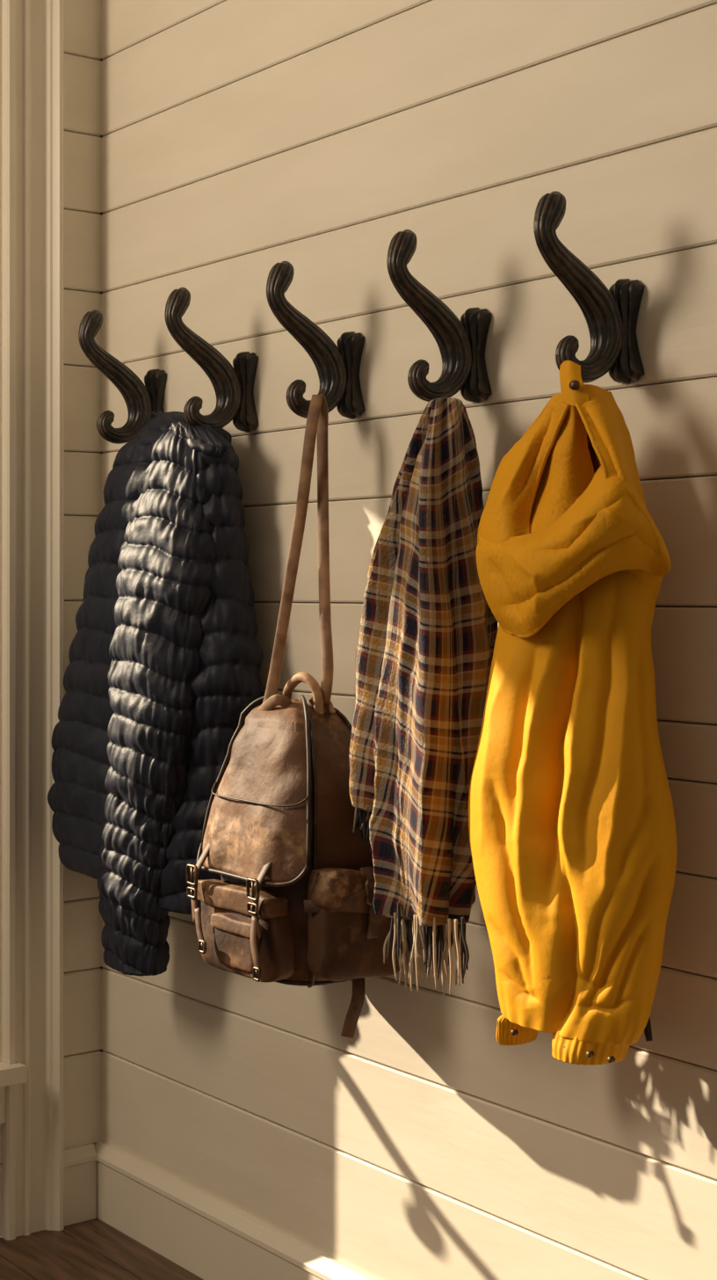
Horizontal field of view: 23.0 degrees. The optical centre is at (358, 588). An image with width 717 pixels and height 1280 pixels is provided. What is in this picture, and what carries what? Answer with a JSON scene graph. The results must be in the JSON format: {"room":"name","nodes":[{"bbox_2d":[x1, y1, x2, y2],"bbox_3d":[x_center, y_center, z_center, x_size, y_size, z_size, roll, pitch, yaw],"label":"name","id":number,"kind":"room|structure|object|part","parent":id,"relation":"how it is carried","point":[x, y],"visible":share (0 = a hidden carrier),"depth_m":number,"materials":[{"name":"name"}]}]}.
{"room":"entryway","nodes":[
{"label":"entryway","id":0,"kind":"room"},
{"bbox_2d":[0,0,103,1236],"bbox_3d":[-1.902,-0.206,2.234,3.700,2.720,0.120,0,0,-37],"label":"wall","id":1,"kind":"structure","parent":0,"point":[82,18],"depth_m":3.23,"materials":[{"name":"beige paint"}]},
{"bbox_2d":[0,0,1,1062],"bbox_3d":[-1.167,-0.209,2.797,1.250,2.113,0.120,0,0,-37],"label":"door frame","id":2,"kind":"structure","parent":1,"relation":"attached to","point":[0,0],"depth_m":3.13,"materials":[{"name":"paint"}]},
{"bbox_2d":[0,1086,5,1124],"bbox_3d":[-1.127,0.909,2.744,1.250,0.075,0.014,0,0,-37],"label":"apron","id":3,"kind":"object","parent":1,"relation":"attached to","point":[2,1088],"visible":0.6,"depth_m":3.11,"materials":[{"name":"paint"}]},
{"bbox_2d":[0,1061,26,1086],"bbox_3d":[-1.144,0.858,2.787,1.275,0.029,0.165,0,0,-37],"label":"sill","id":4,"kind":"structure","parent":1,"relation":"attached to","point":[16,1073],"depth_m":3.10,"materials":[{"name":"paint"}]},
{"bbox_2d":[1,0,64,1240],"bbox_3d":[-0.582,-0.121,3.148,0.107,2.550,0.035,0,0,-37],"label":"trim","id":5,"kind":"structure","parent":1,"relation":"attached to","point":[32,31],"depth_m":3.15,"materials":[{"name":"paint"}]},
{"bbox_2d":[64,1142,96,1226],"bbox_3d":[-0.515,1.087,3.208,0.075,0.134,0.022,0,0,-37],"label":"baseboard","id":6,"kind":"structure","parent":1,"relation":"attached to","point":[80,1161],"depth_m":3.20,"materials":[{"name":"paint"}]},
{"bbox_2d":[0,1217,203,1279],"bbox_3d":[-0.627,1.169,0.489,3.598,0.030,4.200,0,0,-37],"label":"floor","id":7,"kind":"structure","parent":0,"point":[91,1249],"depth_m":3.03,"materials":[{"name":"brown wood"}]},
{"bbox_2d":[101,0,716,1279],"bbox_3d":[0.831,-0.206,1.638,0.088,2.720,4.250,0,0,-37],"label":"wall","id":8,"kind":"structure","parent":0,"point":[716,376],"depth_m":2.41,"materials":[{"name":"beige wood"}]},
{"bbox_2d":[78,309,167,443],"bbox_3d":[-0.411,-0.364,3.035,0.160,0.226,0.050,0,0,-37],"label":"coat hook","id":9,"kind":"object","parent":8,"relation":"attached to","point":[141,400],"visible":0.91,"depth_m":3.02,"materials":[{"name":"metal"}]},
{"bbox_2d":[164,287,258,432],"bbox_3d":[-0.240,-0.364,2.811,0.160,0.226,0.050,0,0,-37],"label":"coat hook","id":10,"kind":"object","parent":8,"relation":"attached to","point":[234,387],"visible":0.98,"depth_m":2.81,"materials":[{"name":"metal"}]},
{"bbox_2d":[47,410,264,976],"bbox_3d":[-0.369,0.171,2.939,0.199,0.929,0.578,0,0,-37],"label":"puffer jacket","id":11,"kind":"object","parent":10,"relation":"hanging from","point":[165,656],"visible":0.94,"depth_m":2.78,"materials":[{"name":"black fabric"}]},
{"bbox_3d":[-0.400,0.115,3.005,0.161,0.760,0.437,0,0,-37],"label":"panel","id":12,"kind":"part","parent":11,"relation":"part of","materials":[{"name":"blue fabric"}]},
{"bbox_3d":[-0.265,0.127,2.841,0.152,0.792,0.295,0,0,-37],"label":"panel","id":13,"kind":"part","parent":11,"relation":"part of","materials":[{"name":"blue fabric"}]},
{"bbox_2d":[94,1141,375,1279],"bbox_3d":[0.793,1.087,1.578,0.022,0.134,4.200,0,0,-37],"label":"baseboard","id":14,"kind":"structure","parent":8,"relation":"attached to","point":[198,1232],"depth_m":2.96,"materials":[{"name":"paint"}]},
{"bbox_2d":[266,261,364,419],"bbox_3d":[-0.068,-0.364,2.587,0.160,0.226,0.050,0,0,-37],"label":"coat hook","id":15,"kind":"object","parent":8,"relation":"attached to","point":[338,367],"visible":0.95,"depth_m":2.58,"materials":[{"name":"metal"}]},
{"bbox_2d":[186,393,403,1038],"bbox_3d":[-0.094,0.174,2.538,0.231,0.915,0.319,0,0,-37],"label":"leather backpack","id":16,"kind":"object","parent":15,"relation":"hanging from","point":[292,904],"visible":0.95,"depth_m":2.48,"materials":[{"name":"brown leather"}]},
{"bbox_3d":[-0.085,0.156,2.565,0.030,0.072,0.104,0,0,-37],"label":"carry handle","id":17,"kind":"part","parent":16,"relation":"part of","materials":[{"name":"leather"}]},
{"bbox_2d":[386,229,492,403],"bbox_3d":[0.103,-0.364,2.364,0.160,0.226,0.050,0,0,-37],"label":"coat hook","id":18,"kind":"object","parent":8,"relation":"attached to","point":[461,344],"visible":1,"depth_m":2.36,"materials":[{"name":"metal"}]},
{"bbox_2d":[349,397,498,995],"bbox_3d":[0.092,0.141,2.341,0.193,0.784,0.321,0,0,-6],"label":"scarf","id":19,"kind":"object","parent":18,"relation":"hanging from","point":[428,631],"visible":0.91,"depth_m":2.25,"materials":[{"name":"fabric"}]},
{"bbox_2d":[533,190,644,385],"bbox_3d":[0.275,-0.364,2.140,0.160,0.226,0.050,0,0,-37],"label":"coat hook","id":20,"kind":"object","parent":8,"relation":"attached to","point":[611,316],"visible":0.95,"depth_m":2.14,"materials":[{"name":"metal"}]},
{"bbox_2d":[468,360,677,1065],"bbox_3d":[0.250,0.146,2.100,0.198,0.835,0.324,0,0,-37],"label":"raincoat","id":21,"kind":"object","parent":20,"relation":"hanging from","point":[572,831],"visible":1,"depth_m":2.03,"materials":[{"name":"yellow fabric"}]},
{"bbox_2d":[476,384,670,638],"bbox_3d":[0.248,-0.093,2.073,0.164,0.303,0.284,0,0,-37],"label":"hood","id":22,"kind":"object","parent":21,"relation":"attached to","point":[570,545],"depth_m":2.03,"materials":[{"name":"yellow fabric"}]}
]}

